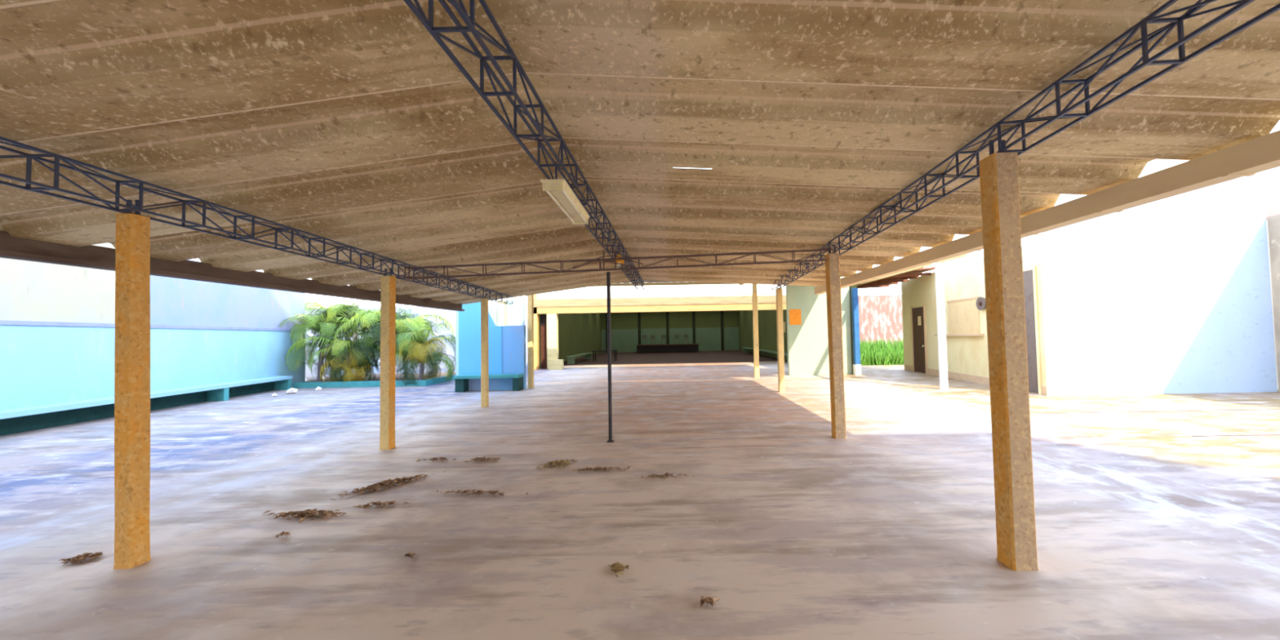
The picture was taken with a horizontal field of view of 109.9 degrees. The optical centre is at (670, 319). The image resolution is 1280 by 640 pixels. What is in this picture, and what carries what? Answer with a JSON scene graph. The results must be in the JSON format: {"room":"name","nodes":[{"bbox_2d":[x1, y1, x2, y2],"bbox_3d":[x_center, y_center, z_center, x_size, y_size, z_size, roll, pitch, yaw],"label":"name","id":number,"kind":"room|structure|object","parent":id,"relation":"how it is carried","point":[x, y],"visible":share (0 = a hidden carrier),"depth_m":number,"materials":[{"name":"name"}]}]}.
{"room":"covered courtyard","nodes":[
{"label":"covered courtyard","id":0,"kind":"room"},
{"bbox_2d":[0,242,305,328],"bbox_3d":[-12.196,-1.136,7.053,0.197,2.200,20.364,-1,-2,-10],"label":"wall","id":1,"kind":"structure","parent":0,"point":[30,291],"depth_m":10.17,"materials":[{"name":"white paint"}]},
{"bbox_2d":[0,324,306,410],"bbox_3d":[-12.133,1.052,6.974,0.246,2.020,20.373,-1,-2,-10],"label":"wall","id":2,"kind":"structure","parent":0,"point":[40,365],"depth_m":10.00,"materials":[{"name":"blue paint"}]},
{"bbox_2d":[0,320,306,331],"bbox_3d":[-12.136,0.003,7.012,0.276,0.080,20.379,-1,-2,-10],"label":"trim","id":3,"kind":"structure","parent":2,"relation":"on","point":[2,322],"depth_m":9.99,"materials":[{"name":"white paint"}]},
{"bbox_2d":[0,0,636,304],"bbox_3d":[-3.521,-1.165,4.497,5.200,0.772,16.900,-1,-2,0],"label":"ceiling","id":4,"kind":"structure","parent":0,"point":[345,122],"depth_m":3.17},
{"bbox_2d":[0,231,464,311],"bbox_3d":[-6.023,-0.670,4.481,0.160,0.230,16.900,-1,-2,0],"label":"fascia beam","id":5,"kind":"structure","parent":4,"relation":"attached to","point":[91,256],"depth_m":5.59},
{"bbox_2d":[304,304,528,376],"bbox_3d":[-12.785,0.978,21.087,12.400,3.200,0.200,-1,-2,0],"label":"wall","id":6,"kind":"structure","parent":0,"point":[450,315],"depth_m":21.00,"materials":[{"name":"white paint"}]},
{"bbox_2d":[533,293,538,369],"bbox_3d":[-7.069,0.402,23.145,0.450,4.300,0.320,-1,-2,0],"label":"wall","id":7,"kind":"structure","parent":0,"point":[535,315],"depth_m":22.99,"materials":[{"name":"yellow paint"}]},
{"bbox_2d":[533,294,786,306],"bbox_3d":[1.033,-0.990,23.175,16.300,0.400,0.350,-1,-2,0],"label":"trim","id":8,"kind":"structure","parent":7,"relation":"attached to","point":[738,299],"depth_m":23.00,"materials":[{"name":"beige paint"}]},
{"bbox_2d":[533,302,786,314],"bbox_3d":[1.039,-0.621,23.151,16.300,0.340,0.270,-1,-2,0],"label":"trim","id":9,"kind":"structure","parent":7,"relation":"attached to","point":[765,306],"depth_m":23.02,"materials":[{"name":"yellow paint"}]},
{"bbox_2d":[537,283,786,299],"bbox_3d":[1.023,-1.563,23.220,16.300,0.750,0.300,-1,-2,0],"label":"trim","id":10,"kind":"structure","parent":7,"relation":"attached to","point":[711,290],"depth_m":23.07,"materials":[{"name":"white paint"}]},
{"bbox_2d":[538,312,601,368],"bbox_3d":[-7.187,0.801,35.649,0.200,4.400,24.700,-1,-2,0],"label":"wall","id":11,"kind":"structure","parent":0,"point":[578,333],"depth_m":34.20,"materials":[{"name":"green paint"}]},
{"bbox_2d":[525,281,700,296],"bbox_3d":[0.222,-1.596,35.480,19.500,0.120,24.200,-1,-2,0],"label":"ceiling","id":12,"kind":"structure","parent":0,"point":[670,282],"depth_m":23.42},
{"bbox_2d":[0,350,1279,639],"bbox_3d":[0.044,2.511,22.925,60.001,0.220,74.000,-1,-2,0],"label":"floor","id":13,"kind":"structure","parent":0,"point":[1147,528],"depth_m":3.99,"materials":[{"name":"concrete"}]},
{"bbox_2d":[57,551,102,564],"bbox_3d":[-4.377,1.770,3.342,0.182,0.049,0.197,-2,-2,26],"label":"dry leaves","id":14,"kind":"object","parent":13,"relation":"on","point":[86,555],"visible":1,"depth_m":3.33,"materials":[{"name":"brown plant"}]},
{"bbox_2d":[113,199,151,568],"bbox_3d":[-3.991,0.442,3.329,0.193,2.695,0.136,-1,-2,0],"label":"concrete post","id":15,"kind":"object","parent":13,"relation":"on","point":[132,267],"visible":0.96,"depth_m":3.29,"materials":[{"name":"paint"}]},
{"bbox_2d":[0,375,293,435],"bbox_3d":[-12.468,1.982,10.994,0.512,0.460,9.139,-1,-2,-10],"label":"bench","id":16,"kind":"object","parent":13,"relation":"on","point":[15,420],"visible":0.98,"depth_m":9.84,"materials":[{"name":"teal paint"}]},
{"bbox_2d":[275,531,290,537],"bbox_3d":[-3.192,1.759,3.686,0.120,0.039,0.079,-1,-2,0],"label":"dry leaves","id":17,"kind":"object","parent":13,"relation":"on","point":[282,533],"visible":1,"depth_m":3.69,"materials":[{"name":"brown plant"}]},
{"bbox_2d":[285,387,297,393],"bbox_3d":[-11.949,2.233,14.137,0.294,0.178,0.274,1,-3,-43],"label":"rubble","id":18,"kind":"object","parent":13,"relation":"on","point":[291,390],"visible":1,"depth_m":14.07,"materials":[{"name":"white stone"}]},
{"bbox_2d":[262,507,346,523],"bbox_3d":[-3.395,1.780,4.096,0.839,0.051,0.289,-1,-2,0],"label":"dry leaves","id":19,"kind":"object","parent":13,"relation":"on","point":[307,513],"visible":1,"depth_m":4.10,"materials":[{"name":"brown plant"}]},
{"bbox_2d":[293,372,455,388],"bbox_3d":[-11.361,2.346,18.060,5.600,0.200,4.750,-1,-2,0],"label":"kerb","id":20,"kind":"object","parent":13,"relation":"on","point":[376,383],"visible":0.65,"depth_m":15.69,"materials":[{"name":"teal paint"}]},
{"bbox_2d":[280,307,364,382],"bbox_3d":[-13.204,0.965,17.093,2.835,3.042,3.213,0,-2,-30],"label":"palm","id":21,"kind":"object","parent":20,"relation":"on","point":[322,327],"visible":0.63,"depth_m":16.50,"materials":[{"name":"green plant"}]},
{"bbox_2d":[286,334,380,385],"bbox_3d":[-11.878,1.551,16.369,2.868,2.078,2.551,-1,-2,0],"label":"palm","id":22,"kind":"object","parent":20,"relation":"in","point":[351,359],"visible":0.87,"depth_m":15.91,"materials":[{"name":"green plant"}]},
{"bbox_2d":[304,300,372,377],"bbox_3d":[-13.806,0.792,18.292,2.634,3.217,3.041,-1,-2,0],"label":"palm","id":23,"kind":"object","parent":20,"relation":"on","point":[317,304],"visible":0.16,"depth_m":17.75,"materials":[{"name":"green plant"}]},
{"bbox_2d":[315,297,380,373],"bbox_3d":[-12.390,0.619,18.012,2.730,3.500,2.781,-1,-2,0],"label":"palm","id":24,"kind":"object","parent":20,"relation":"on","point":[353,312],"visible":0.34,"depth_m":17.33,"materials":[{"name":"green plant"}]},
{"bbox_2d":[333,311,434,376],"bbox_3d":[-10.724,1.003,17.061,3.035,2.594,2.931,-1,-2,-13],"label":"palm","id":25,"kind":"object","parent":20,"relation":"on","point":[376,328],"visible":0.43,"depth_m":16.34,"materials":[{"name":"green plant"}]},
{"bbox_2d":[357,306,453,377],"bbox_3d":[-10.534,0.852,17.584,3.137,2.930,2.906,-1,-2,3],"label":"palm","id":26,"kind":"object","parent":20,"relation":"on","point":[403,315],"visible":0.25,"depth_m":17.56,"materials":[{"name":"green plant"}]},
{"bbox_2d":[376,315,455,385],"bbox_3d":[-9.298,1.142,16.582,2.954,2.717,2.866,-1,-2,0],"label":"palm","id":27,"kind":"object","parent":20,"relation":"on","point":[424,358],"visible":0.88,"depth_m":16.30,"materials":[{"name":"green plant"}]},
{"bbox_2d":[352,500,409,509],"bbox_3d":[-2.792,1.779,4.337,0.483,0.049,0.161,-1,-2,-9],"label":"dry leaves","id":28,"kind":"object","parent":13,"relation":"on","point":[378,503],"visible":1,"depth_m":4.32,"materials":[{"name":"brown plant"}]},
{"bbox_2d":[379,268,395,449],"bbox_3d":[-4.241,0.568,6.727,0.158,2.695,0.158,-1,-2,0],"label":"concrete post","id":29,"kind":"object","parent":13,"relation":"on","point":[388,283],"visible":1,"depth_m":6.67,"materials":[{"name":"paint"}]},
{"bbox_2d":[0,136,512,304],"bbox_3d":[-4.104,-0.818,5.635,0.176,0.226,14.246,-1,-2,-4],"label":"roof truss","id":30,"kind":"object","parent":29,"relation":"attached to","point":[37,157],"visible":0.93,"depth_m":3.73,"materials":[{"name":"black metal"}]},
{"bbox_2d":[404,248,833,279],"bbox_3d":[-0.789,-0.887,6.967,6.619,0.382,0.114,-1,-2,0],"label":"truss","id":31,"kind":"object","parent":30,"relation":"attached to","point":[608,260],"visible":0.99,"depth_m":6.92,"materials":[{"name":"metal"}]},
{"bbox_2d":[403,0,644,289],"bbox_3d":[-0.911,-1.218,5.798,0.197,0.217,13.916,-1,-2,0],"label":"roof truss","id":32,"kind":"object","parent":31,"relation":"attached to","point":[470,22],"visible":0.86,"depth_m":2.61,"materials":[{"name":"black metal"}]},
{"bbox_2d":[540,178,590,224],"bbox_3d":[-0.959,-1.081,4.212,0.200,0.085,1.140,-1,-2,0],"label":"fitting","id":33,"kind":"object","parent":32,"relation":"hanging from","point":[558,190],"visible":1,"depth_m":4.00,"materials":[{"name":"metal"}]},
{"bbox_2d":[613,243,624,266],"bbox_3d":[-0.839,-1.060,7.293,0.180,0.370,0.176,-1,-2,0],"label":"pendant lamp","id":34,"kind":"object","parent":32,"relation":"hanging from","point":[620,261],"visible":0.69,"depth_m":7.26,"materials":[{"name":"paint"}]},
{"bbox_2d":[330,471,444,499],"bbox_3d":[-3.075,1.795,4.965,0.274,0.071,1.161,-3,-3,43],"label":"dry leaves","id":35,"kind":"object","parent":13,"relation":"on","point":[397,481],"visible":1,"depth_m":4.88,"materials":[{"name":"brown plant"}]},
{"bbox_2d":[404,551,416,558],"bbox_3d":[-1.913,1.728,3.299,0.083,0.043,0.097,0,-2,-28],"label":"dry leaves","id":36,"kind":"object","parent":13,"relation":"on","point":[410,554],"visible":1,"depth_m":3.29,"materials":[{"name":"brown plant"}]},
{"bbox_2d":[416,457,457,462],"bbox_3d":[-3.087,1.839,5.928,0.505,0.050,0.160,-1,-2,0],"label":"dry leaves","id":37,"kind":"object","parent":13,"relation":"on","point":[434,459],"visible":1,"depth_m":5.91,"materials":[{"name":"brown plant"}]},
{"bbox_2d":[463,456,500,462],"bbox_3d":[-2.465,1.827,5.892,0.448,0.052,0.197,-1,-2,0],"label":"dry leaves","id":38,"kind":"object","parent":13,"relation":"on","point":[478,459],"visible":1,"depth_m":5.89,"materials":[{"name":"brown plant"}]},
{"bbox_2d":[436,489,528,495],"bbox_3d":[-1.955,1.771,4.614,1.019,0.053,0.132,-1,-2,6],"label":"dry leaves","id":39,"kind":"object","parent":13,"relation":"on","point":[479,492],"visible":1,"depth_m":4.61,"materials":[{"name":"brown plant"}]},
{"bbox_2d":[480,293,488,407],"bbox_3d":[-4.428,0.713,10.684,0.142,2.695,0.142,-1,-2,0],"label":"concrete post","id":40,"kind":"object","parent":13,"relation":"on","point":[484,301],"visible":0.98,"depth_m":10.63,"materials":[{"name":"beige paint"}]},
{"bbox_2d":[453,373,523,391],"bbox_3d":[-5.627,1.947,13.898,2.000,0.500,0.470,-1,-2,0],"label":"bench","id":41,"kind":"object","parent":13,"relation":"on","point":[514,382],"visible":0.95,"depth_m":13.94,"materials":[{"name":"paint"}]},
{"bbox_2d":[455,299,526,389],"bbox_3d":[-8.742,1.022,22.879,2.308,3.100,19.068,0,-2,-19],"label":"wall","id":42,"kind":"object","parent":13,"relation":"on","point":[506,322],"visible":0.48,"depth_m":14.20,"materials":[{"name":"paint"}]},
{"bbox_2d":[527,294,533,387],"bbox_3d":[-4.551,0.552,14.592,0.168,3.300,0.168,-1,-2,0],"label":"concrete post","id":43,"kind":"object","parent":13,"relation":"on","point":[530,298],"visible":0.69,"depth_m":14.52,"materials":[{"name":"beige paint"}]},
{"bbox_2d":[540,314,546,368],"bbox_3d":[-6.586,1.128,23.539,0.450,2.820,0.120,-1,-2,0],"label":"door","id":44,"kind":"structure","parent":13,"relation":"on","point":[543,317],"depth_m":23.52,"materials":[{"name":"brown wood"}]},
{"bbox_2d":[546,313,564,369],"bbox_3d":[-5.907,1.096,22.979,0.850,2.860,0.700,-1,-2,0],"label":"pier","id":45,"kind":"object","parent":13,"relation":"on","point":[553,362],"visible":1,"depth_m":22.98,"materials":[{"name":"white paint"}]},
{"bbox_2d":[536,458,577,468],"bbox_3d":[-1.415,1.796,5.626,0.523,0.058,0.316,0,-2,-30],"label":"dry leaves","id":46,"kind":"object","parent":13,"relation":"on","point":[566,461],"visible":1,"depth_m":5.62,"materials":[{"name":"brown plant"}]},
{"bbox_2d":[566,352,591,364],"bbox_3d":[-6.007,2.538,29.932,0.500,0.480,6.000,-1,-2,0],"label":"bench","id":47,"kind":"object","parent":13,"relation":"on","point":[571,359],"visible":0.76,"depth_m":28.13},
{"bbox_2d":[560,466,630,472],"bbox_3d":[-0.904,1.782,5.349,0.852,0.050,0.139,-1,-2,-4],"label":"dry leaves","id":48,"kind":"object","parent":13,"relation":"on","point":[597,468],"visible":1,"depth_m":5.35,"materials":[{"name":"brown plant"}]},
{"bbox_2d":[591,350,617,361],"bbox_3d":[-4.359,2.385,29.837,1.600,0.720,1.000,-1,-2,0],"label":"side table","id":49,"kind":"object","parent":13,"relation":"on","point":[593,351],"visible":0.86,"depth_m":29.42,"materials":[{"name":"black wood"}]},
{"bbox_2d":[606,271,613,442],"bbox_3d":[-0.940,0.559,6.915,0.100,2.610,0.100,-1,-2,0],"label":"steel pole","id":50,"kind":"object","parent":13,"relation":"on","point":[608,273],"visible":1,"depth_m":6.89,"materials":[{"name":"black metal"}]},
{"bbox_2d":[608,561,628,577],"bbox_3d":[-0.364,1.691,3.060,0.170,0.046,0.145,-3,-3,44],"label":"dry leaves","id":51,"kind":"object","parent":13,"relation":"on","point":[615,566],"visible":1,"depth_m":3.05,"materials":[{"name":"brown plant"}]},
{"bbox_2d":[630,471,693,478],"bbox_3d":[-0.090,1.753,5.066,0.724,0.059,0.126,-1,-2,-5],"label":"dry leaves","id":52,"kind":"object","parent":13,"relation":"on","point":[664,475],"visible":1,"depth_m":5.06,"materials":[{"name":"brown plant"}]},
{"bbox_2d":[635,343,698,353],"bbox_3d":[-0.251,2.786,43.879,5.900,0.780,3.700,-1,-2,0],"label":"stage","id":53,"kind":"object","parent":13,"relation":"on","point":[672,348],"visible":0.96,"depth_m":42.13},
{"bbox_2d":[650,334,654,344],"bbox_3d":[-1.766,1.979,44.764,0.440,0.950,0.450,-1,-2,0],"label":"chair","id":54,"kind":"object","parent":53,"relation":"on","point":[652,336],"visible":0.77,"depth_m":44.95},
{"bbox_2d":[661,334,666,344],"bbox_3d":[-0.666,1.934,44.064,0.440,0.950,0.450,-1,-2,0],"label":"chair","id":55,"kind":"object","parent":53,"relation":"on","point":[663,336],"visible":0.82,"depth_m":44.25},
{"bbox_2d":[674,334,679,344],"bbox_3d":[0.634,1.930,44.564,0.440,0.950,0.450,-1,-2,0],"label":"chair","id":56,"kind":"object","parent":53,"relation":"on","point":[675,335],"visible":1,"depth_m":44.75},
{"bbox_2d":[699,595,719,607],"bbox_3d":[0.238,1.665,2.662,0.128,0.043,0.084,-1,-2,0],"label":"dry leaves","id":57,"kind":"object","parent":13,"relation":"on","point":[711,600],"visible":1,"depth_m":2.66,"materials":[{"name":"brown plant"}]},
{"bbox_2d":[751,292,759,377],"bbox_3d":[3.179,0.492,16.691,0.178,3.300,0.178,-1,-2,0],"label":"concrete post","id":58,"kind":"object","parent":13,"relation":"on","point":[755,318],"visible":1,"depth_m":16.61,"materials":[{"name":"beige paint"}]},
{"bbox_2d":[752,284,756,292],"bbox_3d":[-0.718,-1.332,15.708,8.182,0.630,0.172,0,-2,-15],"label":"extension","id":59,"kind":"object","parent":58,"relation":"on","point":[754,286],"visible":0.18,"depth_m":16.68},
{"bbox_2d":[742,346,787,363],"bbox_3d":[6.643,2.397,32.181,0.500,0.480,15.500,-1,-2,0],"label":"bench","id":60,"kind":"object","parent":13,"relation":"on","point":[744,348],"visible":0.6,"depth_m":31.23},
{"bbox_2d":[775,284,785,392],"bbox_3d":[3.039,0.500,12.388,0.158,2.980,0.158,-1,-2,0],"label":"concrete post","id":61,"kind":"object","parent":13,"relation":"on","point":[780,357],"visible":0.94,"depth_m":12.32,"materials":[{"name":"beige paint"}]},
{"bbox_2d":[771,0,1279,289],"bbox_3d":[2.527,-1.188,5.644,0.176,0.246,14.242,-1,-2,4],"label":"roof truss","id":62,"kind":"object","parent":61,"relation":"attached to","point":[1151,18],"visible":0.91,"depth_m":2.59,"materials":[{"name":"black metal"}]},
{"bbox_2d":[825,246,846,438],"bbox_3d":[2.558,0.329,6.941,0.196,2.950,0.178,-1,-2,0],"label":"concrete post","id":63,"kind":"object","parent":13,"relation":"on","point":[834,322],"visible":0.99,"depth_m":6.87,"materials":[{"name":"paint"}]},
{"bbox_2d":[851,288,861,375],"bbox_3d":[7.059,0.437,17.041,0.220,3.300,0.240,-1,-2,0],"label":"post","id":64,"kind":"object","parent":13,"relation":"on","point":[855,300],"visible":1,"depth_m":16.96,"materials":[{"name":"paint"}]},
{"bbox_2d":[859,337,904,365],"bbox_3d":[10.837,1.751,28.621,6.770,1.370,13.731,-1,-2,0],"label":"grass","id":65,"kind":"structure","parent":13,"relation":"on","point":[871,353],"depth_m":22.88,"materials":[{"name":"green plant"}]},
{"bbox_2d":[931,262,948,390],"bbox_3d":[7.504,0.163,12.397,0.260,3.500,0.260,-1,-2,0],"label":"post","id":66,"kind":"object","parent":13,"relation":"on","point":[940,284],"visible":1,"depth_m":12.33,"materials":[{"name":"paint"}]},
{"bbox_2d":[978,139,1038,571],"bbox_3d":[2.340,0.201,3.113,0.181,2.940,0.173,-1,-2,0],"label":"concrete post","id":67,"kind":"object","parent":13,"relation":"on","point":[1015,510],"visible":0.99,"depth_m":3.05,"materials":[{"name":"paint"}]},
{"bbox_2d":[981,408,1279,436],"bbox_3d":[9.731,1.700,7.545,8.600,0.004,2.015,-1,-2,0],"label":"floor marking","id":68,"kind":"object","parent":13,"relation":"on","point":[1262,409],"depth_m":8.54,"materials":[{"name":"white paint"}]},
{"bbox_2d":[1264,193,1279,389],"bbox_3d":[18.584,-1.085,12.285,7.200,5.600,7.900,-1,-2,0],"label":"door frame","id":69,"kind":"structure","parent":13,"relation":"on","point":[1272,203],"depth_m":11.61,"materials":[{"name":"paint"}]},
{"bbox_2d":[617,280,699,283],"bbox_3d":[0.693,-1.829,16.551,10.950,0.065,7.050,-1,-2,0],"label":"ceiling","id":70,"kind":"structure","parent":0,"point":[644,281],"depth_m":19.75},
{"bbox_2d":[593,282,745,286],"bbox_3d":[0.705,-1.716,16.572,10.870,0.150,7.000,-1,-2,0],"label":"canopy frame","id":71,"kind":"object","parent":70,"relation":"attached to","point":[659,283],"visible":0.08,"depth_m":19.82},
{"bbox_2d":[600,310,739,352],"bbox_3d":[-0.032,1.050,46.092,14.500,4.400,0.200,-1,-2,0],"label":"wall","id":72,"kind":"structure","parent":0,"point":[708,339],"depth_m":46.00,"materials":[{"name":"green paint"}]},
{"bbox_2d":[605,312,607,352],"bbox_3d":[-6.481,1.157,45.942,0.280,4.400,0.100,-1,-2,0],"label":"trim","id":73,"kind":"structure","parent":72,"relation":"attached to","point":[606,313],"depth_m":45.88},
{"bbox_2d":[637,312,640,344],"bbox_3d":[-3.181,1.100,45.942,0.280,4.400,0.100,-1,-2,0],"label":"trim","id":74,"kind":"structure","parent":72,"relation":"attached to","point":[638,313],"depth_m":45.91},
{"bbox_2d":[666,311,669,344],"bbox_3d":[-0.282,1.049,45.942,0.280,4.400,0.100,-1,-2,0],"label":"trim","id":75,"kind":"structure","parent":72,"relation":"attached to","point":[667,313],"depth_m":45.90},
{"bbox_2d":[692,311,695,343],"bbox_3d":[2.418,1.002,45.942,0.280,4.400,0.100,-1,-2,0],"label":"trim","id":76,"kind":"structure","parent":72,"relation":"attached to","point":[693,312],"depth_m":45.91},
{"bbox_2d":[720,311,724,350],"bbox_3d":[5.317,0.951,45.942,0.280,4.400,0.100,-1,-2,0],"label":"trim","id":77,"kind":"structure","parent":72,"relation":"attached to","point":[722,312],"depth_m":45.88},
{"bbox_2d":[737,271,857,374],"bbox_3d":[7.109,0.443,32.601,0.200,4.400,30.800,-1,-2,0],"label":"wall","id":78,"kind":"structure","parent":0,"point":[767,326],"depth_m":33.17,"materials":[{"name":"paint"}]},
{"bbox_2d":[782,321,786,332],"bbox_3d":[6.989,0.439,27.548,0.020,0.650,0.700,-1,-2,0],"label":"notice","id":79,"kind":"object","parent":78,"relation":"attached to","point":[784,322],"visible":0.64,"depth_m":27.49,"materials":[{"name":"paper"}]},
{"bbox_2d":[786,276,852,375],"bbox_3d":[5.755,0.222,17.400,2.400,3.800,0.200,-1,-2,0],"label":"wall","id":80,"kind":"structure","parent":0,"point":[807,342],"depth_m":17.29,"materials":[{"name":"beige paint"}]},
{"bbox_2d":[789,309,801,324],"bbox_3d":[4.824,-0.115,17.305,0.450,0.600,0.010,-1,-2,0],"label":"poster","id":81,"kind":"object","parent":80,"relation":"attached to","point":[794,314],"visible":1,"depth_m":17.30,"materials":[{"name":"paper"}]},
{"bbox_2d":[857,294,902,348],"bbox_3d":[14.608,0.337,36.102,14.800,4.600,0.200,-1,-2,0],"label":"wall","id":82,"kind":"structure","parent":0,"point":[880,317],"depth_m":36.02,"materials":[{"name":"pink paint"}]},
{"bbox_2d":[486,0,1279,286],"bbox_3d":[1.675,-1.435,4.503,5.200,0.412,16.900,-1,-2,0],"label":"ceiling","id":83,"kind":"structure","parent":0,"point":[803,118],"depth_m":3.14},
{"bbox_2d":[813,129,1279,294],"bbox_3d":[4.246,-1.140,4.491,0.206,0.208,16.900,-1,-2,0],"label":"beam","id":84,"kind":"structure","parent":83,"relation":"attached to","point":[1250,157],"depth_m":4.07,"materials":[{"name":"metal"}]},
{"bbox_2d":[901,240,1057,395],"bbox_3d":[9.601,0.093,14.980,0.249,3.750,8.309,-1,-2,6],"label":"wall","id":85,"kind":"structure","parent":0,"point":[968,355],"depth_m":13.98,"materials":[{"name":"beige paint"}]},
{"bbox_2d":[857,253,969,288],"bbox_3d":[8.579,-1.683,16.165,2.813,0.420,9.800,-1,-2,0],"label":"roof","id":86,"kind":"structure","parent":85,"relation":"attached to","point":[913,273],"depth_m":16.95,"materials":[{"name":"brown wood"}]},
{"bbox_2d":[911,304,927,373],"bbox_3d":[9.709,0.748,17.530,0.086,2.620,1.171,-1,-2,6],"label":"wooden door","id":87,"kind":"structure","parent":85,"relation":"in","point":[919,348],"depth_m":17.48,"materials":[{"name":"wood"}]},
{"bbox_2d":[934,296,984,336],"bbox_3d":[9.384,-0.078,14.706,0.119,1.200,2.827,-1,-2,6],"label":"shutter","id":88,"kind":"object","parent":85,"relation":"attached to","point":[963,314],"visible":0.93,"depth_m":14.31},
{"bbox_2d":[904,364,1045,395],"bbox_3d":[9.499,1.859,14.912,0.015,0.220,8.195,-1,-2,6],"label":"baseboard","id":89,"kind":"structure","parent":85,"relation":"attached to","point":[975,379],"depth_m":14.42,"materials":[{"name":"beige paint"}]},
{"bbox_2d":[976,297,986,310],"bbox_3d":[9.223,-0.486,13.270,0.130,0.394,0.400,-1,-2,0],"label":"wall fan","id":90,"kind":"object","parent":85,"relation":"attached to","point":[980,302],"visible":0.87,"depth_m":13.23,"materials":[{"name":"grey plastic"}]},
{"bbox_2d":[1022,265,1041,395],"bbox_3d":[9.103,0.263,11.517,0.040,3.180,1.019,-1,-2,6],"label":"door","id":91,"kind":"structure","parent":85,"relation":"in","point":[1030,283],"depth_m":11.21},
{"bbox_2d":[1041,178,1277,395],"bbox_3d":[11.943,-0.815,11.009,5.290,5.200,0.240,-1,-2,0],"label":"wall","id":92,"kind":"structure","parent":0,"point":[1171,295],"depth_m":10.88,"materials":[{"name":"white paint"}]},
{"bbox_2d":[1266,213,1279,391],"bbox_3d":[14.419,-0.495,7.884,0.298,4.250,6.008,-1,-2,6],"label":"stone wall","id":93,"kind":"structure","parent":0,"point":[1273,221],"depth_m":10.78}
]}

